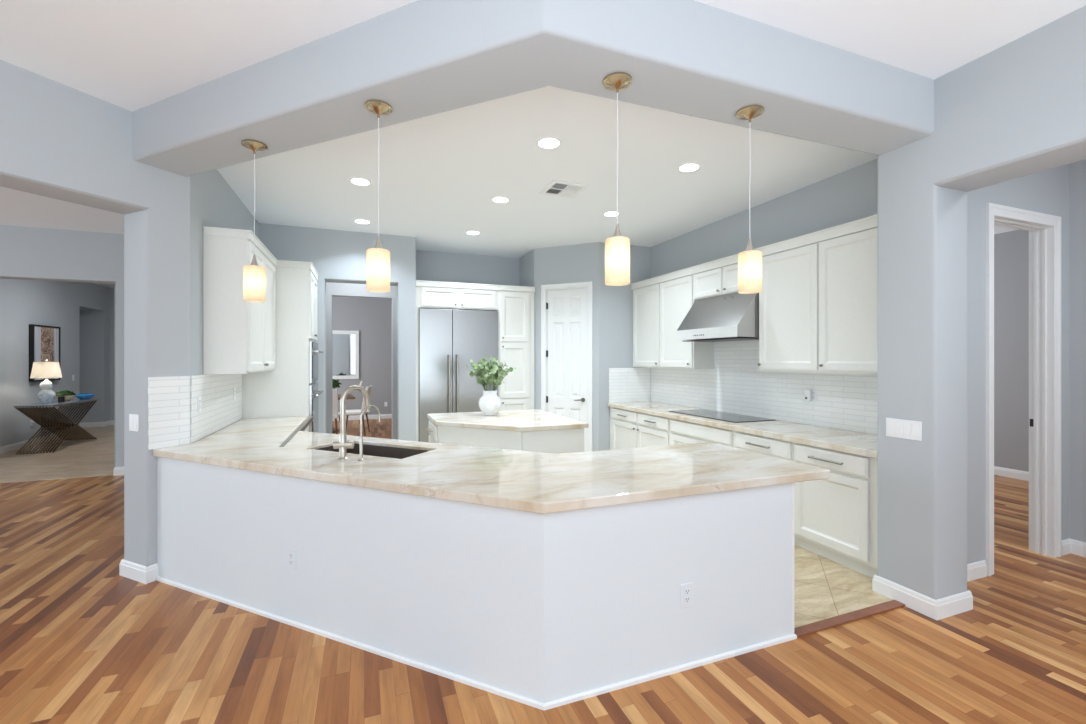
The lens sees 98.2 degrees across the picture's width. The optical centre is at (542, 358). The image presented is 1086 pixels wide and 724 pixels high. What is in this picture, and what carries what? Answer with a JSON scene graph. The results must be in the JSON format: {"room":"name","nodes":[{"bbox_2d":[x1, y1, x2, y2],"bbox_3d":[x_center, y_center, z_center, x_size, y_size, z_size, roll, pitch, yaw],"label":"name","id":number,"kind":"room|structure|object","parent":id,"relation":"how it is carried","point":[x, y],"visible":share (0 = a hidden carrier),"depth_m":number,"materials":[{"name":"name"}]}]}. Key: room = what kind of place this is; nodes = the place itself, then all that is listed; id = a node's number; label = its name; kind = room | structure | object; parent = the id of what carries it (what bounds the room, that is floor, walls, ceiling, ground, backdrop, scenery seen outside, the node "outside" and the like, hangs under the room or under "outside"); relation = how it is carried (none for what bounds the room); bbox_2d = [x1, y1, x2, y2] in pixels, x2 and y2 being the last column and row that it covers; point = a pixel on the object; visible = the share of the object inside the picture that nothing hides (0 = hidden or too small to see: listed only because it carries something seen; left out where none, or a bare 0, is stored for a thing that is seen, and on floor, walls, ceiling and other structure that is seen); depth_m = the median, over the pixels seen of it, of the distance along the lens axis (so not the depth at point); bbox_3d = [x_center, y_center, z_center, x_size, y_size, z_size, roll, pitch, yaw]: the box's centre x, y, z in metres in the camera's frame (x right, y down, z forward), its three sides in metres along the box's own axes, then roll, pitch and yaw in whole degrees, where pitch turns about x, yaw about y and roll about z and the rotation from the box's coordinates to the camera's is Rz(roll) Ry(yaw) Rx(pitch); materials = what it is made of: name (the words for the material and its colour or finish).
{"room":"kitchen","nodes":[
{"label":"kitchen","id":0,"kind":"room"},
{"bbox_2d":[0,279,109,446],"bbox_3d":[-9.370,-0.060,8.138,0.660,3.200,5.730,0,0,-21],"label":"wall","id":1,"kind":"structure","parent":0,"point":[81,310],"depth_m":8.99,"materials":[{"name":"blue paint"}]},
{"bbox_2d":[29,324,60,381],"bbox_3d":[-9.185,-0.105,8.674,0.065,1.020,0.790,0,0,-21],"label":"framed picture","id":2,"kind":"object","parent":1,"relation":"attached to","point":[44,341],"visible":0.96,"depth_m":8.59,"materials":[{"name":"black wood"}]},
{"bbox_2d":[35,326,58,379],"bbox_3d":[-9.190,-0.105,8.672,0.052,0.963,0.733,0,0,-21],"label":"print","id":3,"kind":"object","parent":2,"relation":"attached to","point":[46,337],"depth_m":8.69},
{"bbox_2d":[0,420,113,453],"bbox_3d":[-7.473,1.484,8.859,4.480,0.112,5.730,0,0,-21],"label":"baseboard","id":4,"kind":"structure","parent":1,"relation":"attached to","point":[7,448],"depth_m":8.84,"materials":[{"name":"white paint"}]},
{"bbox_2d":[0,225,123,466],"bbox_3d":[-7.692,-0.060,5.577,7.580,3.200,0.250,0,0,-21],"label":"wall","id":5,"kind":"structure","parent":0,"point":[26,253],"depth_m":6.07,"materials":[{"name":"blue paint"}]},
{"bbox_2d":[113,466,123,475],"bbox_3d":[-5.200,1.484,6.516,1.094,0.112,0.264,0,0,-21],"label":"baseboard","id":6,"kind":"structure","parent":5,"relation":"attached to","point":[117,470],"depth_m":6.22,"materials":[{"name":"white paint"}]},
{"bbox_2d":[0,59,189,566],"bbox_3d":[-4.196,-0.060,0.324,0.300,3.200,7.051,0,0,24],"label":"wall","id":7,"kind":"structure","parent":0,"point":[59,141],"depth_m":3.24,"materials":[{"name":"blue paint"}]},
{"bbox_2d":[129,414,138,431],"bbox_3d":[-2.866,0.446,3.292,0.116,0.118,0.008,0,0,24],"label":"light switch","id":8,"kind":"object","parent":7,"relation":"attached to","point":[133,418],"visible":1,"depth_m":3.29,"materials":[{"name":"white plastic"}]},
{"bbox_2d":[119,559,157,583],"bbox_3d":[-2.819,1.484,3.387,0.329,0.112,0.234,0,0,24],"label":"baseboard","id":9,"kind":"structure","parent":7,"relation":"attached to","point":[128,569],"depth_m":3.27,"materials":[{"name":"white paint"}]},
{"bbox_2d":[148,376,189,449],"bbox_3d":[-2.665,0.375,3.355,0.007,0.500,0.259,0,0,24],"label":"backsplash","id":10,"kind":"structure","parent":7,"relation":"attached to","point":[168,397],"depth_m":3.35,"materials":[{"name":"tile"}]},
{"bbox_2d":[132,0,933,176],"bbox_3d":[-0.248,-1.509,2.620,5.170,0.342,1.365,0,0,4],"label":"ceiling beam","id":11,"kind":"structure","parent":7,"relation":"attached to","point":[421,58],"depth_m":2.38,"materials":[{"name":"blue paint"}]},
{"bbox_2d":[241,139,266,301],"bbox_3d":[-1.796,-0.849,2.925,0.140,0.978,0.140,0,0,-21],"label":"pendant light","id":12,"kind":"object","parent":11,"relation":"hanging from","point":[254,275],"visible":1,"depth_m":2.89,"materials":[{"name":"beige glass"}]},
{"bbox_2d":[364,99,391,292],"bbox_3d":[-0.871,-0.849,2.486,0.140,0.978,0.140,0,0,-21],"label":"pendant light","id":13,"kind":"object","parent":11,"relation":"hanging from","point":[377,258],"visible":1,"depth_m":2.44,"materials":[{"name":"beige glass"}]},
{"bbox_2d":[603,72,631,285],"bbox_3d":[0.357,-0.849,2.254,0.140,0.978,0.140,0,0,-21],"label":"pendant light","id":14,"kind":"object","parent":11,"relation":"hanging from","point":[617,247],"visible":1,"depth_m":2.21,"materials":[{"name":"beige glass"}]},
{"bbox_2d":[736,104,763,293],"bbox_3d":[1.116,-0.849,2.536,0.140,0.978,0.140,0,0,-21],"label":"pendant light","id":15,"kind":"object","parent":11,"relation":"hanging from","point":[750,260],"visible":1,"depth_m":2.49,"materials":[{"name":"beige glass"}]},
{"bbox_2d":[110,288,113,419],"bbox_3d":[-8.489,-0.060,11.618,4.780,3.200,0.150,0,0,-21],"label":"wall","id":16,"kind":"structure","parent":0,"point":[111,289],"depth_m":10.95,"materials":[{"name":"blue paint"}]},
{"bbox_2d":[114,284,115,466],"bbox_3d":[-6.774,-0.060,8.750,0.150,3.200,4.470,0,0,-21],"label":"wall","id":17,"kind":"structure","parent":0,"point":[114,284],"depth_m":6.64,"materials":[{"name":"grey paint"}]},
{"bbox_2d":[190,169,258,443],"bbox_3d":[-3.196,-0.060,4.712,0.212,3.200,2.720,0,0,-21],"label":"wall","id":18,"kind":"structure","parent":0,"point":[213,203],"depth_m":3.75,"materials":[{"name":"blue paint"}]},
{"bbox_2d":[198,396,200,411],"bbox_3d":[-2.667,0.350,3.651,0.007,0.118,0.072,0,0,-21],"label":"wall outlet","id":19,"kind":"object","parent":18,"relation":"attached to","point":[199,397],"visible":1,"depth_m":3.64,"materials":[{"name":"white plastic"}]},
{"bbox_2d":[190,374,241,442],"bbox_3d":[-2.887,0.375,4.211,0.007,0.500,1.543,0,0,-21],"label":"backsplash","id":20,"kind":"structure","parent":18,"relation":"attached to","point":[219,408],"depth_m":4.00,"materials":[{"name":"tile"}]},
{"bbox_2d":[203,226,277,373],"bbox_3d":[-2.777,-0.469,4.403,0.347,1.183,1.263,0,0,-21],"label":"upper cabinet","id":21,"kind":"object","parent":18,"relation":"attached to","point":[239,336],"visible":1,"depth_m":3.84,"materials":[{"name":"white paint"}]},
{"bbox_2d":[259,223,415,440],"bbox_3d":[-2.657,-0.060,6.211,1.860,3.200,0.300,0,0,-21],"label":"wall","id":22,"kind":"structure","parent":0,"point":[338,256],"depth_m":6.16,"materials":[{"name":"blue paint"}]},
{"bbox_2d":[326,282,396,439],"bbox_3d":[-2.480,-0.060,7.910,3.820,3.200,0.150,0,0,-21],"label":"door frame","id":23,"kind":"structure","parent":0,"point":[332,289],"depth_m":7.59,"materials":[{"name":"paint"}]},
{"bbox_2d":[332,296,391,415],"bbox_3d":[-4.673,-0.060,12.019,6.200,3.200,0.150,0,0,-21],"label":"wall","id":24,"kind":"structure","parent":0,"point":[372,317],"depth_m":12.04,"materials":[{"name":"grey paint"}]},
{"bbox_2d":[332,330,358,378],"bbox_3d":[-5.162,-0.105,11.729,1.060,1.220,0.040,0,0,-21],"label":"wall mirror","id":25,"kind":"object","parent":24,"relation":"attached to","point":[345,344],"visible":0.55,"depth_m":11.81,"materials":[{"name":"white paint"}]},
{"bbox_2d":[332,414,391,420],"bbox_3d":[-5.134,1.484,11.755,5.050,0.112,0.014,0,0,-21],"label":"baseboard","id":26,"kind":"structure","parent":24,"relation":"attached to","point":[383,416],"depth_m":12.02,"materials":[{"name":"white paint"}]},
{"bbox_2d":[416,249,533,286],"bbox_3d":[-1.093,-0.060,7.173,1.990,3.200,0.852,0,0,-21],"label":"wall","id":27,"kind":"structure","parent":0,"point":[430,265],"depth_m":7.43,"materials":[{"name":"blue paint"}]},
{"bbox_2d":[0,418,1085,723],"bbox_3d":[-1.400,1.598,4.389,18.500,0.124,19.200,0,0,-21],"label":"floor","id":28,"kind":"structure","parent":0,"point":[82,641],"depth_m":2.43,"materials":[{"name":"brown wood"}]},
{"bbox_2d":[14,398,98,453],"bbox_3d":[-8.462,1.140,8.232,0.485,0.781,1.400,0,0,-21],"label":"console table","id":29,"kind":"object","parent":28,"relation":"on","point":[53,420],"visible":0.97,"depth_m":8.02,"materials":[{"name":"wood"}]},
{"bbox_2d":[30,359,61,402],"bbox_3d":[-8.485,0.374,8.030,0.380,0.750,0.380,0,0,-21],"label":"table lamp","id":30,"kind":"object","parent":29,"relation":"on","point":[46,369],"visible":1,"depth_m":7.96,"materials":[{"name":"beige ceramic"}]},
{"bbox_2d":[58,396,64,401],"bbox_3d":[-8.380,0.700,8.177,0.084,0.100,0.084,0,0,-21],"label":"candle cup","id":31,"kind":"object","parent":29,"relation":"on","point":[60,398],"visible":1,"depth_m":8.15,"materials":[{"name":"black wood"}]},
{"bbox_2d":[55,395,75,400],"bbox_3d":[-8.571,0.702,8.426,0.290,0.096,0.290,0,0,-21],"label":"wooden bowl","id":32,"kind":"object","parent":29,"relation":"on","point":[67,398],"visible":0.5,"depth_m":8.39,"materials":[{"name":"brown wood"}]},
{"bbox_2d":[56,390,76,395],"bbox_3d":[-8.573,0.641,8.422,0.275,0.177,0.279,0,0,-21],"label":"potted plant","id":33,"kind":"object","parent":32,"relation":"in","point":[65,392],"visible":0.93,"depth_m":8.38,"materials":[{"name":"green plant"}]},
{"bbox_2d":[76,393,93,398],"bbox_3d":[-8.553,0.700,8.774,0.260,0.100,0.260,0,0,-21],"label":"ceramic dish","id":34,"kind":"object","parent":29,"relation":"on","point":[86,395],"visible":0.98,"depth_m":8.70,"materials":[{"name":"blue ceramic"}]},
{"bbox_2d":[242,260,318,431],"bbox_3d":[-2.990,0.235,5.457,0.698,2.600,0.869,0,0,-21],"label":"tall cabinet","id":35,"kind":"object","parent":28,"relation":"on","point":[283,391],"visible":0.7,"depth_m":5.09,"materials":[{"name":"white paint"}]},
{"bbox_2d":[309,382,322,431],"bbox_3d":[-2.684,0.705,5.579,0.090,0.830,0.757,0,0,-21],"label":"wall oven","id":36,"kind":"object","parent":35,"relation":"attached to","point":[313,388],"visible":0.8,"depth_m":5.35,"materials":[{"name":"silver metal"}]},
{"bbox_2d":[309,341,322,382],"bbox_3d":[-2.684,0.035,5.579,0.090,0.470,0.757,0,0,-21],"label":"microwave","id":37,"kind":"object","parent":35,"relation":"in","point":[313,346],"visible":1,"depth_m":5.33,"materials":[{"name":"silver metal"}]},
{"bbox_2d":[332,389,339,433],"bbox_3d":[-4.143,1.051,8.975,0.504,0.982,0.582,0,0,-13],"label":"dining chair","id":38,"kind":"object","parent":28,"relation":"on","point":[335,414],"visible":0.12,"depth_m":8.83,"materials":[{"name":"white fabric"}]},
{"bbox_2d":[332,394,355,432],"bbox_3d":[-4.656,1.165,9.878,1.250,0.750,1.000,0,0,-27],"label":"dining table","id":39,"kind":"object","parent":28,"relation":"on","point":[349,396],"visible":0.15,"depth_m":9.85,"materials":[{"name":"brown wood"}]},
{"bbox_2d":[332,378,340,390],"bbox_3d":[-4.379,0.591,9.819,0.325,0.398,0.352,0,0,-21],"label":"potted plant","id":40,"kind":"object","parent":39,"relation":"on","point":[335,383],"visible":0.48,"depth_m":9.76,"materials":[{"name":"green plant"}]},
{"bbox_2d":[346,386,371,435],"bbox_3d":[-3.805,1.051,9.619,0.582,0.982,0.504,0,0,-11],"label":"dining chair","id":41,"kind":"object","parent":28,"relation":"on","point":[368,389],"visible":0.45,"depth_m":9.43,"materials":[{"name":"white fabric"}]},
{"bbox_2d":[416,280,498,441],"bbox_3d":[-1.321,0.229,6.971,1.170,2.612,0.785,0,0,-21],"label":"tall cabinet","id":42,"kind":"object","parent":28,"relation":"on","point":[429,294],"visible":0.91,"depth_m":6.59,"materials":[{"name":"white paint"}]},
{"bbox_2d":[419,308,497,441],"bbox_3d":[-1.285,0.417,6.932,1.120,2.235,0.787,0,0,-21],"label":"refrigerator","id":43,"kind":"object","parent":28,"relation":"on","point":[448,338],"visible":0.44,"depth_m":6.57,"materials":[{"name":"metal"}]},
{"bbox_2d":[157,426,796,710],"bbox_3d":[-1.032,1.108,3.443,5.125,0.864,1.735,0,0,25],"label":"half wall","id":44,"kind":"structure","parent":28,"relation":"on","point":[543,612],"depth_m":2.38,"materials":[{"name":"white paint"}]},
{"bbox_2d":[287,548,295,569],"bbox_3d":[-1.459,1.160,2.725,0.072,0.118,0.007,0,0,24],"label":"wall outlet","id":45,"kind":"object","parent":44,"relation":"attached to","point":[291,553],"visible":1,"depth_m":2.72,"materials":[{"name":"white paint"}]},
{"bbox_2d":[153,416,829,513],"bbox_3d":[-0.910,0.649,3.458,5.289,0.052,1.892,0,0,23],"label":"countertop","id":46,"kind":"structure","parent":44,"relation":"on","point":[534,482],"depth_m":2.71,"materials":[{"name":"beige stone"}]},
{"bbox_2d":[333,381,370,459],"bbox_3d":[-1.203,0.384,2.995,0.110,0.484,0.252,0,0,43],"label":"kitchen faucet","id":47,"kind":"object","parent":46,"relation":"on","point":[342,444],"visible":1,"depth_m":2.93,"materials":[{"name":"silver metal"}]},
{"bbox_2d":[357,405,380,460],"bbox_3d":[-1.095,0.457,2.951,0.044,0.337,0.164,0,0,26],"label":"filter faucet","id":48,"kind":"object","parent":46,"relation":"on","point":[368,406],"visible":1,"depth_m":2.89,"materials":[{"name":"silver metal"}]},
{"bbox_2d":[315,443,427,458],"bbox_3d":[-1.203,0.762,3.292,0.843,0.233,0.369,0,0,24],"label":"sink","id":49,"kind":"object","parent":46,"relation":"in","point":[372,450],"visible":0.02,"depth_m":3.48,"materials":[{"name":"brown metal"}]},
{"bbox_2d":[681,582,692,607],"bbox_3d":[0.716,1.176,2.338,0.072,0.118,0.007,0,0,-21],"label":"wall outlet","id":50,"kind":"object","parent":44,"relation":"attached to","point":[686,589],"visible":1,"depth_m":2.33,"materials":[{"name":"white paint"}]},
{"bbox_2d":[427,420,583,453],"bbox_3d":[-0.470,1.104,4.960,1.372,0.864,1.329,0,0,-21],"label":"kitchen island","id":51,"kind":"object","parent":28,"relation":"on","point":[561,441],"visible":0.34,"depth_m":4.51,"materials":[{"name":"white paint"}]},
{"bbox_2d":[427,409,588,431],"bbox_3d":[-0.441,0.648,4.975,1.370,0.045,1.385,0,0,-21],"label":"island countertop","id":52,"kind":"structure","parent":51,"relation":"on","point":[535,419],"depth_m":4.74,"materials":[{"name":"white stone"}]},
{"bbox_2d":[466,355,516,415],"bbox_3d":[-0.600,0.289,5.234,0.550,0.672,0.450,0,0,17],"label":"flower vase","id":53,"kind":"object","parent":52,"relation":"on","point":[489,403],"visible":1,"depth_m":5.16,"materials":[{"name":"white ceramic"}]},
{"bbox_2d":[498,285,534,410],"bbox_3d":[-0.513,0.229,7.278,0.558,2.612,0.785,0,0,-21],"label":"pantry cabinet","id":54,"kind":"object","parent":28,"relation":"on","point":[515,303],"visible":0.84,"depth_m":6.94,"materials":[{"name":"white paint"}]},
{"bbox_2d":[610,407,669,449],"bbox_3d":[1.499,1.106,6.168,0.753,0.860,1.422,0,0,-21],"label":"base cabinet","id":55,"kind":"object","parent":28,"relation":"on","point":[628,429],"visible":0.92,"depth_m":6.03,"materials":[{"name":"white paint"}]},
{"bbox_2d":[670,419,733,446],"bbox_3d":[1.938,1.106,5.040,0.733,0.860,0.996,0,0,-21],"label":"base cabinet","id":56,"kind":"object","parent":28,"relation":"on","point":[681,432],"visible":0.09,"depth_m":4.94,"materials":[{"name":"white paint"}]},
{"bbox_2d":[734,431,798,545],"bbox_3d":[2.223,1.106,4.261,0.753,0.860,0.662,0,0,-21],"label":"base cabinet","id":57,"kind":"object","parent":28,"relation":"on","point":[782,449],"visible":0.22,"depth_m":4.07,"materials":[{"name":"white paint"}]},
{"bbox_2d":[794,443,876,577],"bbox_3d":[2.467,1.106,3.618,0.753,0.860,0.711,0,0,-21],"label":"base cabinet","id":58,"kind":"object","parent":28,"relation":"on","point":[835,517],"visible":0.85,"depth_m":3.46,"materials":[{"name":"white paint"}]},
{"bbox_2d":[607,401,876,458],"bbox_3d":[1.928,0.650,5.062,0.724,0.049,3.790,0,0,-21],"label":"countertop","id":59,"kind":"structure","parent":58,"relation":"on","point":[852,442],"depth_m":4.17,"materials":[{"name":"beige stone"}]},
{"bbox_2d":[670,409,774,422],"bbox_3d":[1.940,0.622,5.208,0.525,0.008,1.080,0,0,-21],"label":"cooktop","id":60,"kind":"object","parent":59,"relation":"in","point":[718,415],"visible":1,"depth_m":5.14,"materials":[{"name":"black glass"}]},
{"bbox_2d":[794,600,904,637],"bbox_3d":[1.811,1.534,2.787,0.935,0.012,0.065,0,0,-21],"label":"trim","id":61,"kind":"structure","parent":28,"relation":"on","point":[804,630],"depth_m":2.77,"materials":[{"name":"brown wood"}]},
{"bbox_2d":[0,0,1085,287],"bbox_3d":[-1.400,-1.735,4.389,18.500,0.150,19.200,0,0,-21],"label":"ceiling","id":62,"kind":"structure","parent":0,"point":[440,174],"depth_m":3.54,"materials":[{"name":"white paint"}]},
{"bbox_2d":[349,178,371,185],"bbox_3d":[-1.709,-1.657,4.400,0.196,0.006,0.196,0,0,-21],"label":"recessed light","id":63,"kind":"object","parent":62,"relation":"in","point":[357,181],"visible":1,"depth_m":4.39,"materials":[{"name":"white"}]},
{"bbox_2d":[354,219,370,223],"bbox_3d":[-2.182,-1.657,5.675,0.196,0.006,0.196,0,0,-21],"label":"recessed light","id":64,"kind":"object","parent":62,"relation":"in","point":[360,221],"visible":1,"depth_m":5.66,"materials":[{"name":"white plastic"}]},
{"bbox_2d":[465,231,479,234],"bbox_3d":[-0.920,-1.657,6.176,0.196,0.006,0.196,0,0,-21],"label":"recessed light","id":65,"kind":"object","parent":62,"relation":"in","point":[466,232],"visible":1,"depth_m":6.16,"materials":[{"name":"white plastic"}]},
{"bbox_2d":[491,196,509,202],"bbox_3d":[-0.442,-1.657,4.897,0.196,0.006,0.196,0,0,-21],"label":"recessed light","id":66,"kind":"object","parent":62,"relation":"in","point":[499,199],"visible":1,"depth_m":4.88,"materials":[{"name":"white"}]},
{"bbox_2d":[536,137,561,148],"bbox_3d":[0.046,-1.657,3.612,0.196,0.006,0.196,0,0,-21],"label":"recessed light","id":67,"kind":"object","parent":62,"relation":"in","point":[546,142],"visible":1,"depth_m":3.61,"materials":[{"name":"white paint"}]},
{"bbox_2d":[539,180,588,197],"bbox_3d":[0.201,-1.654,4.596,0.370,0.011,0.370,0,0,-21],"label":"ceiling vent","id":68,"kind":"object","parent":62,"relation":"in","point":[554,188],"visible":1,"depth_m":4.58,"materials":[{"name":"white metal"}]},
{"bbox_2d":[603,211,619,216],"bbox_3d":[0.783,-1.657,5.373,0.196,0.006,0.196,0,0,-21],"label":"recessed light","id":69,"kind":"object","parent":62,"relation":"in","point":[609,213],"visible":0.94,"depth_m":5.35,"materials":[{"name":"white"}]},
{"bbox_2d":[677,163,700,172],"bbox_3d":[1.267,-1.657,4.076,0.196,0.006,0.196,0,0,-21],"label":"recessed light","id":70,"kind":"object","parent":62,"relation":"in","point":[689,167],"visible":1,"depth_m":4.07,"materials":[{"name":"white"}]},
{"bbox_2d":[534,242,598,450],"bbox_3d":[0.356,-0.060,6.929,1.015,3.200,0.120,0,0,24],"label":"wall","id":71,"kind":"structure","parent":0,"point":[577,262],"depth_m":6.87,"materials":[{"name":"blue paint"}]},
{"bbox_2d":[541,281,592,451],"bbox_3d":[0.352,0.217,6.889,0.796,2.645,0.158,0,0,24],"label":"door","id":72,"kind":"structure","parent":71,"relation":"in","point":[566,308],"depth_m":6.88,"materials":[{"name":"white paint"}]},
{"bbox_2d":[599,242,650,450],"bbox_3d":[1.240,-0.060,6.916,1.010,3.200,0.150,0,0,-21],"label":"wall","id":73,"kind":"structure","parent":0,"point":[615,302],"depth_m":6.75,"materials":[{"name":"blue paint"}]},
{"bbox_2d":[609,368,650,402],"bbox_3d":[1.268,0.378,6.842,0.691,0.496,0.007,0,0,-21],"label":"backsplash","id":74,"kind":"structure","parent":73,"relation":"attached to","point":[625,384],"depth_m":6.83,"materials":[{"name":"tile"}]},
{"bbox_2d":[651,159,876,434],"bbox_3d":[2.345,-0.060,5.218,0.150,3.200,3.810,0,0,-21],"label":"wall","id":75,"kind":"structure","parent":0,"point":[850,195],"depth_m":4.79,"materials":[{"name":"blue paint"}]},
{"bbox_2d":[631,267,713,368],"bbox_3d":[1.674,-0.487,6.268,0.355,1.215,1.359,0,0,-21],"label":"upper cabinet","id":76,"kind":"object","parent":75,"relation":"attached to","point":[661,303],"visible":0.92,"depth_m":6.10,"materials":[{"name":"white paint"}]},
{"bbox_2d":[676,292,758,341],"bbox_3d":[1.986,-0.451,5.121,0.586,0.498,0.959,0,0,-21],"label":"range hood","id":77,"kind":"object","parent":75,"relation":"attached to","point":[734,316],"visible":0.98,"depth_m":4.91,"materials":[{"name":"silver metal"}]},
{"bbox_2d":[692,248,757,299],"bbox_3d":[2.092,-0.898,5.167,0.355,0.393,0.994,0,0,-21],"label":"upper cabinet","id":78,"kind":"object","parent":75,"relation":"attached to","point":[718,277],"visible":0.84,"depth_m":5.21,"materials":[{"name":"white paint"}]},
{"bbox_2d":[651,340,876,434],"bbox_3d":[2.271,0.208,5.191,0.007,0.836,3.792,0,0,-21],"label":"backsplash","id":79,"kind":"structure","parent":75,"relation":"attached to","point":[736,384],"depth_m":4.99,"materials":[{"name":"tile"}]},
{"bbox_2d":[811,389,816,401],"bbox_3d":[2.552,0.342,4.430,0.007,0.118,0.072,0,0,-21],"label":"wall outlet","id":80,"kind":"object","parent":75,"relation":"attached to","point":[814,391],"visible":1,"depth_m":4.42,"materials":[{"name":"white plastic"}]},
{"bbox_2d":[804,389,811,400],"bbox_3d":[2.513,0.342,4.459,0.043,0.116,0.062,0,0,-21],"label":"air freshener","id":81,"kind":"object","parent":80,"relation":"attached to","point":[807,392],"visible":1,"depth_m":4.44,"materials":[{"name":"white plastic"}]},
{"bbox_2d":[757,214,876,374],"bbox_3d":[2.524,-0.487,4.029,0.355,1.215,1.439,0,0,-21],"label":"upper cabinet","id":82,"kind":"object","parent":75,"relation":"attached to","point":[818,296],"visible":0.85,"depth_m":4.01,"materials":[{"name":"white paint"}]},
{"bbox_2d":[877,5,1085,599],"bbox_3d":[3.619,-0.060,-0.163,0.320,3.200,7.125,0,0,-21],"label":"wall","id":83,"kind":"structure","parent":0,"point":[1017,109],"depth_m":2.83,"materials":[{"name":"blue paint"}]},
{"bbox_2d":[886,418,921,440],"bbox_3d":[2.262,0.439,2.947,0.008,0.118,0.204,0,0,-21],"label":"light switch","id":84,"kind":"object","parent":83,"relation":"attached to","point":[898,428],"visible":1,"depth_m":2.94,"materials":[{"name":"white plastic"}]},
{"bbox_2d":[872,538,1085,619],"bbox_3d":[3.722,1.484,2.023,2.094,0.112,3.140,0,0,-21],"label":"baseboard","id":85,"kind":"structure","parent":83,"relation":"attached to","point":[945,607],"depth_m":2.92,"materials":[{"name":"white paint"}]},
{"bbox_2d":[994,230,1028,471],"bbox_3d":[5.929,-0.060,6.710,0.150,3.200,4.065,0,0,-21],"label":"wall","id":86,"kind":"structure","parent":0,"point":[1011,248],"depth_m":6.09,"materials":[{"name":"grey paint"}]},
{"bbox_2d":[994,466,1028,480],"bbox_3d":[5.858,1.484,6.665,0.014,0.112,3.900,0,0,-21],"label":"baseboard","id":87,"kind":"structure","parent":86,"relation":"attached to","point":[1011,473],"depth_m":6.09,"materials":[{"name":"white paint"}]},
{"bbox_2d":[967,164,1068,563],"bbox_3d":[5.312,-0.060,4.235,6.060,3.200,0.125,0,0,-21],"label":"wall","id":88,"kind":"structure","parent":0,"point":[1047,191],"depth_m":3.34,"materials":[{"name":"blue paint"}]},
{"bbox_2d":[986,203,1060,575],"bbox_3d":[3.571,0.216,3.575,0.941,2.648,0.168,0,0,-21],"label":"door frame","id":89,"kind":"structure","parent":88,"relation":"in","point":[1044,230],"depth_m":3.66,"materials":[{"name":"white paint"}]},
{"bbox_2d":[1069,159,1085,542],"bbox_3d":[5.506,-0.060,0.492,0.155,3.200,7.010,0,0,-21],"label":"wall","id":90,"kind":"structure","parent":0,"point":[1077,170],"depth_m":3.70,"materials":[{"name":"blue paint"}]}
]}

